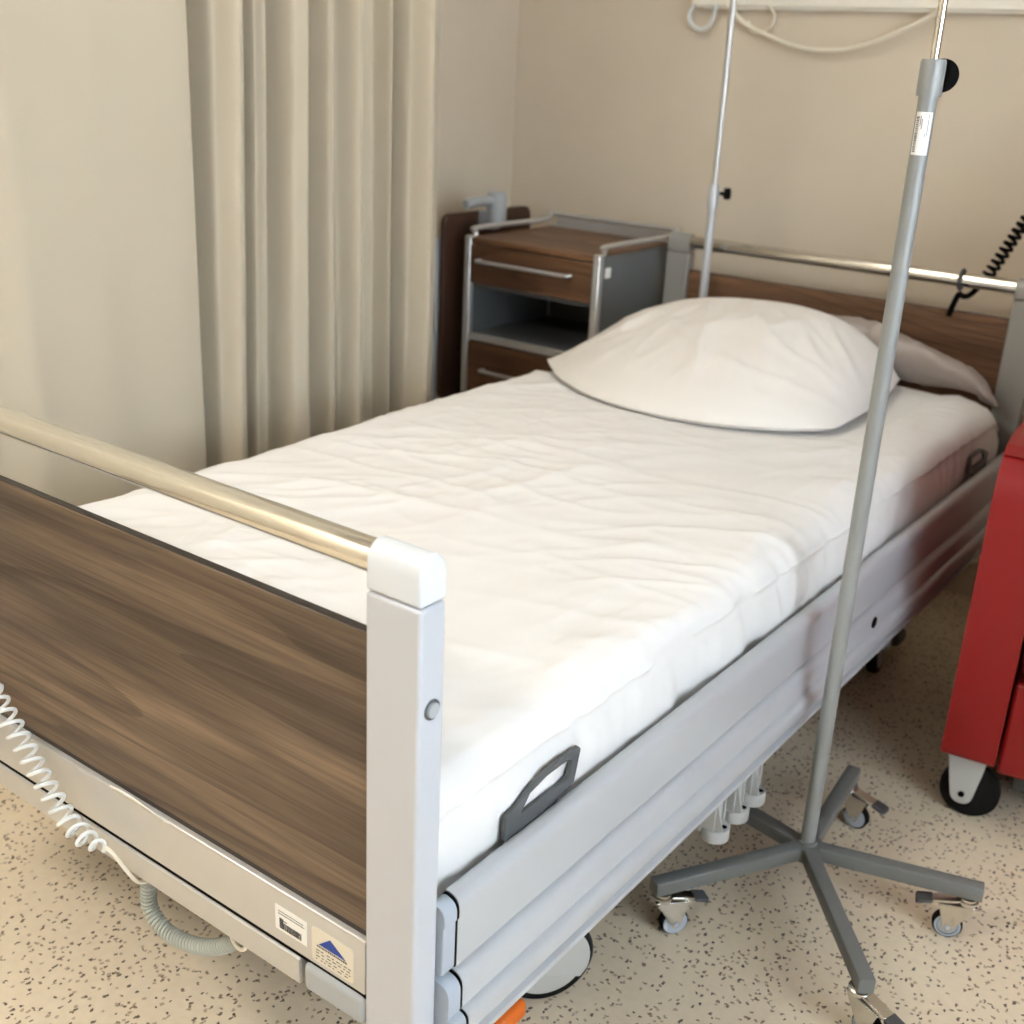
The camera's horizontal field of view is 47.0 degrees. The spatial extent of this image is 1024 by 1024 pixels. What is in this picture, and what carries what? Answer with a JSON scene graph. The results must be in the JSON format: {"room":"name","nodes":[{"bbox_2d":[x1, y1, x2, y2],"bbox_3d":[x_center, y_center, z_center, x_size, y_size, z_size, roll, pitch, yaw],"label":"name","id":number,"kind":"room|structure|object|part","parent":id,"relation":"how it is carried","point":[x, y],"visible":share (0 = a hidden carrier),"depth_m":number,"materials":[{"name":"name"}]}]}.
{"room":"care facility","nodes":[
{"label":"care facility","id":0,"kind":"room"},
{"bbox_2d":[436,0,519,398],"bbox_3d":[-1.546,-0.742,1.855,0.100,2.600,5.080,17,25,33],"label":"wall","id":1,"kind":"structure","parent":0,"point":[479,38],"depth_m":3.63,"materials":[{"name":"paint"}]},
{"bbox_2d":[0,590,1023,1023],"bbox_3d":[0.016,1.021,1.226,4.160,0.100,5.280,17,25,33],"label":"floor","id":2,"kind":"structure","parent":0,"point":[78,945],"depth_m":1.96,"materials":[{"name":"plastic"}]},
{"bbox_2d":[0,231,1023,1023],"bbox_3d":[0.166,0.060,2.327,1.054,0.922,2.232,17,25,33],"label":"hospital bed","id":3,"kind":"object","parent":2,"relation":"on","point":[288,746],"visible":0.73,"depth_m":1.37,"materials":[{"name":"silver metal"}]},
{"bbox_2d":[0,683,147,884],"bbox_3d":[-0.654,0.145,1.535,0.468,0.606,0.105,17,25,33],"label":"coiled cord","id":4,"kind":"object","parent":3,"relation":"on","point":[72,830],"visible":0.94,"depth_m":1.51,"materials":[{"name":"white plastic"}]},
{"bbox_3d":[-0.677,0.275,1.550,0.420,0.229,0.031,17,25,33],"label":"spiral cord","id":5,"kind":"part","parent":4,"relation":"part of","materials":[{"name":"white plastic"}]},
{"bbox_3d":[-0.480,0.446,1.508,0.078,0.080,0.016,-14,27,-37],"label":"cord","id":6,"kind":"part","parent":4,"relation":"part of","materials":[{"name":"beige plastic"}]},
{"bbox_2d":[109,785,168,823],"bbox_3d":[-0.462,0.358,1.451,0.118,0.011,0.004,17,25,33],"label":"bed frame rail","id":7,"kind":"object","parent":3,"relation":"attached to","point":[116,789],"visible":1,"depth_m":1.46,"materials":[{"name":"white"}]},
{"bbox_3d":[-0.486,0.173,1.425,0.862,0.354,0.010,17,25,33],"label":"foot panel","id":8,"kind":"part","parent":3,"relation":"part of","materials":[{"name":"brown wood"}]},
{"bbox_3d":[-0.470,-0.065,1.341,0.870,0.034,0.034,17,25,33],"label":"foot rail","id":9,"kind":"part","parent":3,"relation":"part of","materials":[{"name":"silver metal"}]},
{"bbox_2d":[140,878,246,956],"bbox_3d":[-0.405,0.505,1.525,0.248,0.204,0.026,17,25,33],"label":"coiled cable","id":10,"kind":"object","parent":3,"relation":"hanging from","point":[175,937],"visible":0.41,"depth_m":1.57,"materials":[{"name":"grey plastic"}]},
{"bbox_2d":[316,945,350,977],"bbox_3d":[-0.196,0.493,1.291,0.054,0.020,0.001,17,25,33],"label":"print","id":11,"kind":"object","parent":3,"relation":"on","point":[334,960],"depth_m":1.29,"materials":[{"name":"grey paper"}]},
{"bbox_3d":[-0.112,0.344,1.198,0.069,0.571,0.037,17,25,33],"label":"post","id":12,"kind":"part","parent":3,"relation":"part of","materials":[{"name":"silver metal"}]},
{"bbox_3d":[0.456,-0.457,3.369,0.069,0.571,0.037,17,25,33],"label":"post","id":13,"kind":"part","parent":3,"relation":"part of","materials":[{"name":"grey metal"}]},
{"bbox_2d":[699,0,736,297],"bbox_3d":[0.543,-0.945,3.067,0.208,1.476,0.052,17,25,33],"label":"pole","id":14,"kind":"object","parent":3,"relation":"attached to","point":[714,188],"visible":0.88,"depth_m":3.08,"materials":[{"name":"silver metal"}]},
{"bbox_3d":[0.549,-1.205,2.958,0.017,0.832,0.017,17,25,33],"label":"rod","id":15,"kind":"part","parent":14,"relation":"part of","materials":[{"name":"metal"}]},
{"bbox_3d":[0.560,-0.838,3.098,0.029,0.030,0.030,2,21,-1],"label":"clamp knob","id":16,"kind":"part","parent":14,"relation":"part of","materials":[{"name":"black plastic"}]},
{"bbox_3d":[0.831,-0.399,3.093,0.862,0.354,0.010,17,25,33],"label":"head panel","id":17,"kind":"part","parent":3,"relation":"part of","materials":[{"name":"brown wood"}]},
{"bbox_3d":[0.843,-0.635,3.003,0.870,0.034,0.034,17,25,33],"label":"head rail","id":18,"kind":"part","parent":3,"relation":"part of","materials":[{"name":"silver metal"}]},
{"bbox_2d":[946,215,1023,316],"bbox_3d":[1.274,-0.791,2.727,0.415,0.701,0.066,5,21,5],"label":"cord","id":19,"kind":"object","parent":3,"relation":"attached to","point":[959,295],"visible":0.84,"depth_m":2.81,"materials":[{"name":"black plastic"}]},
{"bbox_3d":[1.095,-0.512,2.849,0.091,0.075,0.025,-8,23,-26],"label":"cord","id":20,"kind":"part","parent":19,"relation":"part of","materials":[{"name":"black plastic"}]},
{"bbox_3d":[1.289,-0.803,2.717,0.322,0.606,0.060,6,21,8],"label":"spiral cord","id":21,"kind":"part","parent":19,"relation":"part of","materials":[{"name":"black plastic"}]},
{"bbox_3d":[1.201,-0.226,2.861,0.069,0.571,0.037,17,25,33],"label":"post","id":22,"kind":"part","parent":3,"relation":"part of","materials":[{"name":"grey metal"}]},
{"bbox_3d":[0.155,-0.014,2.279,0.896,0.130,2.010,17,25,33],"label":"mattress","id":23,"kind":"object","parent":3,"relation":"on","visible":0},
{"bbox_2d":[77,370,998,897],"bbox_3d":[0.153,-0.043,2.269,0.964,0.190,2.078,17,25,33],"label":"sheet","id":24,"kind":"object","parent":23,"relation":"on","point":[606,563],"visible":0.64,"depth_m":1.87,"materials":[{"name":"white fabric"}]},
{"bbox_2d":[547,297,899,430],"bbox_3d":[0.472,-0.390,2.741,0.765,0.182,0.714,17,25,33],"label":"pillow","id":25,"kind":"object","parent":24,"relation":"on","point":[740,363],"visible":0.97,"depth_m":2.56,"materials":[{"name":"white fabric"}]},
{"bbox_2d":[829,314,997,408],"bbox_3d":[0.944,-0.375,2.862,0.485,0.164,0.073,17,25,33],"label":"pillow","id":26,"kind":"object","parent":24,"relation":"on","point":[915,361],"visible":0.55,"depth_m":2.80,"materials":[{"name":"beige cotton fabric"}]},
{"bbox_2d":[431,191,679,400],"bbox_3d":[0.111,-0.432,3.520,0.565,0.986,0.471,17,25,33],"label":"nightstand","id":27,"kind":"object","parent":2,"relation":"on","point":[511,297],"visible":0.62,"depth_m":3.38,"materials":[{"name":"wood"}]},
{"bbox_3d":[-0.137,-0.401,3.466,0.022,0.814,0.022,17,25,33],"label":"corner post","id":28,"kind":"part","parent":27,"relation":"part of","materials":[{"name":"metal"}]},
{"bbox_2d":[431,191,506,400],"bbox_3d":[-0.135,-0.503,3.534,0.120,0.886,0.220,17,25,33],"label":"table","id":29,"kind":"object","parent":27,"relation":"on","point":[461,308],"depth_m":3.43,"materials":[{"name":"brown wood"}]},
{"bbox_2d":[436,206,530,397],"bbox_3d":[-0.085,-0.643,3.592,0.019,0.545,0.415,17,25,33],"label":"tray","id":30,"kind":"object","parent":27,"relation":"on","point":[450,247],"depth_m":3.45,"materials":[{"name":"brown wood"}]},
{"bbox_3d":[0.008,-0.377,3.329,0.258,0.010,0.030,17,25,33],"label":"handle","id":31,"kind":"part","parent":27,"relation":"part of","materials":[{"name":"metal"}]},
{"bbox_3d":[0.030,-0.227,3.393,0.407,0.474,0.018,17,25,33],"label":"door","id":32,"kind":"part","parent":27,"relation":"part of","materials":[{"name":"brown wood"}]},
{"bbox_3d":[0.026,-0.665,3.216,0.321,0.010,0.030,17,25,33],"label":"handle","id":33,"kind":"part","parent":27,"relation":"part of","materials":[{"name":"metal"}]},
{"bbox_3d":[0.051,-0.656,3.229,0.407,0.105,0.018,17,25,33],"label":"drawer","id":34,"kind":"part","parent":27,"relation":"part of","materials":[{"name":"brown wood"}]},
{"bbox_3d":[0.107,-0.507,3.776,0.022,0.814,0.022,17,25,33],"label":"corner post","id":35,"kind":"part","parent":27,"relation":"part of","materials":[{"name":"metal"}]},
{"bbox_3d":[0.182,-0.799,3.356,0.453,0.044,0.415,17,25,33],"label":"gallery rail","id":36,"kind":"part","parent":27,"relation":"part of","materials":[{"name":"metal"}]},
{"bbox_3d":[0.209,-0.294,3.230,0.022,0.814,0.022,17,25,33],"label":"corner post","id":37,"kind":"part","parent":27,"relation":"part of","materials":[{"name":"metal"}]},
{"bbox_3d":[0.255,-0.634,3.127,0.002,0.027,0.027,17,25,33],"label":"lock plate","id":38,"kind":"part","parent":27,"relation":"part of","materials":[{"name":"white paper"}]},
{"bbox_2d":[649,0,984,1023],"bbox_3d":[0.547,-0.294,1.706,0.583,2.061,0.562,17,25,33],"label":"stand","id":39,"kind":"object","parent":2,"relation":"on","point":[959,897],"visible":0.88,"depth_m":1.91,"materials":[{"name":"grey metal"}]},
{"bbox_3d":[0.279,0.632,1.939,0.044,0.015,0.021,-4,22,-16],"label":"brake lever","id":40,"kind":"part","parent":39,"relation":"part of","materials":[{"name":"silver metal"}]},
{"bbox_3d":[0.362,0.595,1.967,0.288,0.026,0.026,-6,23,-22],"label":"leg","id":41,"kind":"part","parent":39,"relation":"part of","materials":[{"name":"grey metal"}]},
{"bbox_3d":[0.404,0.532,2.136,0.026,0.026,0.286,-15,27,-39],"label":"leg","id":42,"kind":"part","parent":39,"relation":"part of","materials":[{"name":"grey metal"}]},
{"bbox_3d":[0.585,0.537,2.148,0.026,0.026,0.271,15,24,28],"label":"leg","id":43,"kind":"part","parent":39,"relation":"part of","materials":[{"name":"grey metal"}]},
{"bbox_3d":[0.513,0.640,1.869,0.026,0.026,0.311,2,21,-3],"label":"leg","id":44,"kind":"part","parent":39,"relation":"part of","materials":[{"name":"grey metal"}]},
{"bbox_3d":[0.668,0.540,2.230,0.044,0.015,0.021,20,27,38],"label":"brake lever","id":45,"kind":"part","parent":39,"relation":"part of","materials":[{"name":"silver metal"}]},
{"bbox_3d":[0.537,0.725,1.727,0.021,0.015,0.044,-12,25,-33],"label":"brake lever","id":46,"kind":"part","parent":39,"relation":"part of","materials":[{"name":"silver metal"}]},
{"bbox_3d":[0.648,0.604,1.980,0.273,0.026,0.026,10,22,18],"label":"leg","id":47,"kind":"part","parent":39,"relation":"part of","materials":[{"name":"grey metal"}]},
{"bbox_3d":[0.579,-0.892,1.466,0.012,0.690,0.012,17,25,33],"label":"rod","id":48,"kind":"part","parent":39,"relation":"part of","materials":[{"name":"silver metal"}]},
{"bbox_3d":[0.723,0.644,1.963,0.044,0.015,0.021,9,22,15],"label":"brake lever","id":49,"kind":"part","parent":39,"relation":"part of","materials":[{"name":"silver metal"}]},
{"bbox_3d":[0.582,-0.591,1.594,0.044,0.044,0.035,10,22,17],"label":"clamp knob","id":50,"kind":"part","parent":39,"relation":"part of","materials":[{"name":"black plastic"}]},
{"bbox_2d":[939,421,1023,815],"bbox_3d":[1.351,0.041,2.237,0.763,1.131,0.735,14,23,26],"label":"cart","id":51,"kind":"object","parent":2,"relation":"on","point":[986,708],"visible":1,"depth_m":2.17,"materials":[{"name":"red plastic"}]},
{"bbox_3d":[1.300,0.374,2.323,0.536,0.193,0.605,14,23,26],"label":"seat","id":52,"kind":"part","parent":51,"relation":"part of","materials":[{"name":"red plastic"}]},
{"bbox_3d":[1.310,0.490,2.398,0.480,0.074,0.500,14,23,26],"label":"frame","id":53,"kind":"part","parent":51,"relation":"part of","materials":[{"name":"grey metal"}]},
{"bbox_2d":[511,0,1023,563],"bbox_3d":[1.627,-0.913,2.708,4.160,2.600,0.100,17,25,33],"label":"wall","id":54,"kind":"structure","parent":0,"point":[617,102],"depth_m":3.29,"materials":[{"name":"paint"}]},
{"bbox_2d":[692,0,1023,13],"bbox_3d":[1.531,-1.210,2.597,2.540,0.216,0.028,17,25,33],"label":"wall rail","id":55,"kind":"object","parent":54,"relation":"attached to","point":[954,6],"visible":1,"depth_m":3.02,"materials":[{"name":"white metal"}]},
{"bbox_2d":[687,3,716,31],"bbox_3d":[0.534,-1.388,3.305,0.094,0.074,0.021,19,26,37],"label":"power cord","id":56,"kind":"object","parent":55,"relation":"hanging from","point":[689,16],"visible":1,"depth_m":3.31,"materials":[{"name":"white plastic"}]},
{"bbox_2d":[747,4,775,34],"bbox_3d":[0.679,-1.345,3.215,0.086,0.077,0.022,20,27,37],"label":"power cord","id":57,"kind":"object","parent":55,"relation":"hanging from","point":[769,5],"visible":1,"depth_m":3.20,"materials":[{"name":"beige plastic"}]},
{"bbox_2d":[726,3,937,51],"bbox_3d":[0.831,-1.275,3.104,0.603,0.118,0.027,17,25,33],"label":"power cord","id":58,"kind":"object","parent":55,"relation":"hanging from","point":[738,17],"visible":0.91,"depth_m":3.11,"materials":[{"name":"beige plastic"}]},
{"bbox_2d":[943,562,978,597],"bbox_3d":[1.537,0.269,3.111,3.960,0.100,0.012,17,25,33],"label":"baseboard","id":59,"kind":"structure","parent":54,"relation":"attached to","point":[963,584],"depth_m":3.29,"materials":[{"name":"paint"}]},
{"bbox_3d":[0.139,-1.499,0.264,4.160,0.100,5.280,17,25,33],"label":"ceiling","id":60,"kind":"structure","parent":0,"visible":0},
{"bbox_3d":[-0.972,-1.793,1.285,0.024,0.180,3.250,17,25,33],"label":"trim","id":61,"kind":"structure","parent":60,"relation":"attached to","visible":0},
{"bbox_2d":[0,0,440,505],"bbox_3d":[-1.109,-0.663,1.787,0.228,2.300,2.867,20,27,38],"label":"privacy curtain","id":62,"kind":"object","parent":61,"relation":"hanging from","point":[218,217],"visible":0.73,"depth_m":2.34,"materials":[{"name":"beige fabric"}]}
]}

